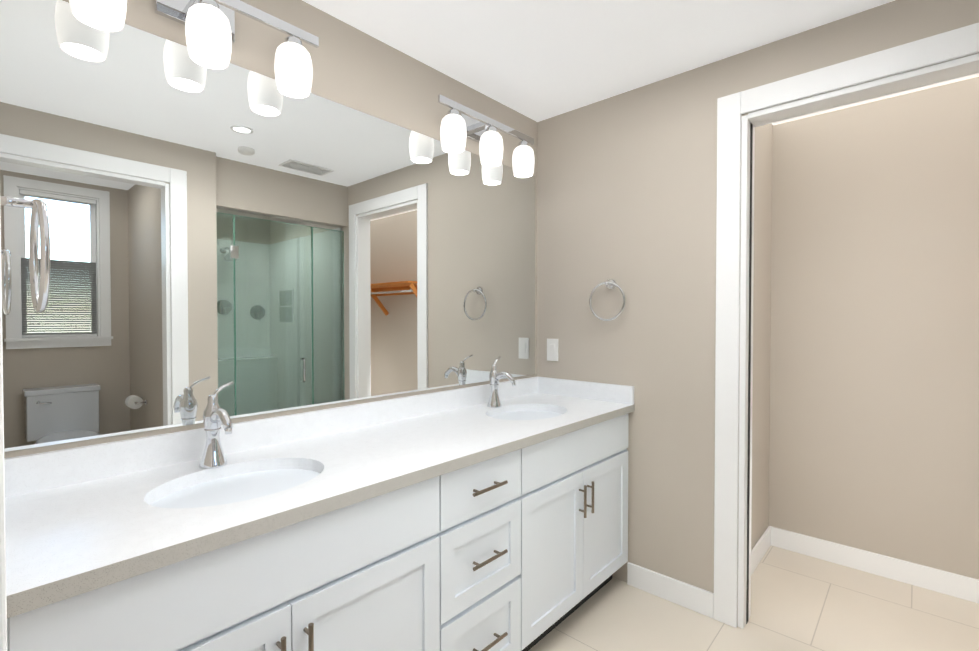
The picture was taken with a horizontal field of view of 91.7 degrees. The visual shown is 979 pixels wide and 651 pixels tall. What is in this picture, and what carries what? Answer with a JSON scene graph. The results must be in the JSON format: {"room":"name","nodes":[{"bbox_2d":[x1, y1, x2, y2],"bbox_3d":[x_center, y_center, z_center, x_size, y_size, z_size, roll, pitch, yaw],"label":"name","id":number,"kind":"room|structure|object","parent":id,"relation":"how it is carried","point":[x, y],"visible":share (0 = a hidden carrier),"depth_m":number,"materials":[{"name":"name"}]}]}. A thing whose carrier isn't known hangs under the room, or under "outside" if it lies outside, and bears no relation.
{"room":"bathroom","nodes":[
{"label":"bathroom","id":0,"kind":"room"},
{"bbox_2d":[4,0,537,457],"bbox_3d":[-0.848,0.079,1.599,0.120,2.470,3.470,1,1,42],"label":"wall","id":1,"kind":"structure","parent":0,"point":[356,69],"depth_m":1.85,"materials":[{"name":"beige paint"}]},
{"bbox_2d":[69,0,318,97],"bbox_3d":[-0.829,-0.890,1.385,0.172,0.255,0.670,1,1,42],"label":"sconce","id":2,"kind":"object","parent":1,"relation":"attached to","point":[210,31],"visible":1,"depth_m":1.39,"materials":[{"name":"white glass"}]},
{"bbox_2d":[0,0,534,451],"bbox_3d":[-0.472,-0.274,1.915,0.006,1.134,2.190,1,1,42],"label":"mirror","id":3,"kind":"object","parent":1,"relation":"attached to","point":[263,244],"visible":1,"depth_m":1.49,"materials":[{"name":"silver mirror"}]},
{"bbox_2d":[438,94,534,177],"bbox_3d":[-0.013,-0.904,2.292,0.172,0.255,0.670,1,1,42],"label":"sconce","id":4,"kind":"object","parent":1,"relation":"attached to","point":[460,123],"visible":1,"depth_m":2.23,"materials":[{"name":"white glass"}]},
{"bbox_2d":[302,0,894,124],"bbox_3d":[0.848,-1.183,0.713,3.840,0.080,4.450,1,1,42],"label":"ceiling","id":5,"kind":"structure","parent":0,"point":[537,60],"depth_m":1.90,"materials":[{"name":"paint"}]},
{"bbox_2d":[529,545,978,650],"bbox_3d":[0.848,1.357,0.752,3.840,0.060,4.450,1,1,42],"label":"floor","id":6,"kind":"structure","parent":0,"point":[801,602],"depth_m":2.11,"materials":[{"name":"tile"}]},
{"bbox_2d":[4,376,634,650],"bbox_3d":[-0.238,0.812,1.737,0.609,1.000,2.222,1,1,42],"label":"bathroom vanity","id":7,"kind":"object","parent":6,"relation":"on","point":[464,519],"visible":1,"depth_m":1.32,"materials":[{"name":"white stone"}]},
{"bbox_2d":[199,381,233,468],"bbox_3d":[-0.762,0.288,1.360,0.166,0.238,0.097,1,1,42],"label":"faucet","id":8,"kind":"object","parent":7,"relation":"on","point":[215,416],"visible":1,"depth_m":1.36,"materials":[{"name":"silver metal"}]},
{"bbox_2d":[487,356,515,407],"bbox_3d":[0.068,0.274,2.282,0.166,0.238,0.097,1,1,42],"label":"faucet","id":9,"kind":"object","parent":7,"relation":"on","point":[495,376],"visible":1,"depth_m":2.28,"materials":[{"name":"silver metal"}]},
{"bbox_2d":[537,0,978,626],"bbox_3d":[1.020,0.070,2.172,1.890,2.470,0.120,1,1,42],"label":"wall","id":10,"kind":"structure","parent":0,"point":[627,191],"depth_m":2.28,"materials":[{"name":"beige paint"}]},
{"bbox_2d":[547,339,557,360],"bbox_3d":[0.355,0.137,2.683,0.075,0.125,0.010,1,1,42],"label":"light switch","id":11,"kind":"object","parent":10,"relation":"attached to","point":[552,349],"visible":1,"depth_m":2.68,"materials":[{"name":"plastic"}]},
{"bbox_2d":[589,279,625,320],"bbox_3d":[0.607,-0.131,2.420,0.202,0.218,0.058,1,1,42],"label":"towel ring","id":12,"kind":"object","parent":10,"relation":"attached to","point":[610,283],"visible":0.98,"depth_m":2.42,"materials":[{"name":"silver metal"}]},
{"bbox_2d":[627,562,713,617],"bbox_3d":[0.849,1.249,2.254,0.410,0.110,0.014,1,1,42],"label":"baseboard","id":13,"kind":"structure","parent":10,"relation":"attached to","point":[689,596],"depth_m":2.24,"materials":[{"name":"white paint"}]},
{"bbox_2d":[714,92,740,627],"bbox_3d":[1.035,0.157,2.068,0.094,2.300,0.016,1,1,42],"label":"trim","id":14,"kind":"structure","parent":10,"relation":"attached to","point":[728,214],"depth_m":2.06,"materials":[{"name":"white paint"}]},
{"bbox_2d":[738,115,754,628],"bbox_3d":[1.125,0.206,2.080,0.024,2.200,0.124,1,1,42],"label":"trim","id":15,"kind":"structure","parent":10,"relation":"attached to","point":[744,358],"depth_m":2.04,"materials":[{"name":"white paint"}]},
{"bbox_2d":[741,23,978,113],"bbox_3d":[1.376,-0.942,1.745,0.822,0.094,0.016,1,1,42],"label":"trim","id":16,"kind":"structure","parent":10,"relation":"attached to","point":[943,47],"depth_m":1.73,"materials":[{"name":"white paint"}]},
{"bbox_2d":[748,53,978,126],"bbox_3d":[1.421,-0.883,1.796,0.774,0.024,0.124,1,1,42],"label":"trim","id":17,"kind":"structure","parent":10,"relation":"attached to","point":[934,74],"depth_m":1.77,"materials":[{"name":"white paint"}]},
{"bbox_2d":[751,123,772,549],"bbox_3d":[1.334,0.065,2.529,0.120,2.470,0.830,1,1,42],"label":"wall","id":18,"kind":"structure","parent":0,"point":[761,325],"depth_m":2.64,"materials":[{"name":"beige paint"}]},
{"bbox_2d":[751,527,770,574],"bbox_3d":[1.379,1.245,2.497,0.014,0.110,0.816,1,1,42],"label":"baseboard","id":19,"kind":"structure","parent":18,"relation":"attached to","point":[760,548],"depth_m":2.61,"materials":[{"name":"white paint"}]},
{"bbox_2d":[769,77,978,579],"bbox_3d":[2.655,0.073,1.979,2.820,2.470,0.120,1,1,42],"label":"wall","id":20,"kind":"structure","parent":0,"point":[874,398],"depth_m":2.46,"materials":[{"name":"beige paint"}]},
{"bbox_2d":[768,526,978,603],"bbox_3d":[2.581,1.253,1.974,2.500,0.110,0.014,1,1,42],"label":"baseboard","id":21,"kind":"structure","parent":20,"relation":"attached to","point":[942,581],"depth_m":2.46,"materials":[{"name":"white paint"}]},
{"bbox_2d":[772,74,978,124],"bbox_3d":[2.308,-1.154,1.634,2.490,0.006,0.820,1,1,42],"label":"ceiling panel","id":22,"kind":"object","parent":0,"point":[889,96],"visible":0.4,"depth_m":2.43,"materials":[{"name":"white paint"}]},
{"bbox_3d":[-0.873,0.092,0.718,1.020,2.470,0.120,1,1,42],"label":"wall","id":23,"kind":"structure","parent":0,"visible":0},
{"bbox_2d":[0,214,6,650],"bbox_3d":[-0.488,0.181,0.465,0.094,2.300,0.016,1,1,42],"label":"trim","id":24,"kind":"structure","parent":23,"relation":"attached to","point":[3,621],"depth_m":0.44,"materials":[{"name":"white paint"}]},
{"bbox_2d":[0,196,49,312],"bbox_3d":[-0.830,-0.131,0.822,0.202,0.218,0.096,1,1,42],"label":"towel ring","id":25,"kind":"object","parent":23,"relation":"attached to","point":[39,220],"visible":1,"depth_m":0.82,"materials":[{"name":"silver metal"}]}
]}

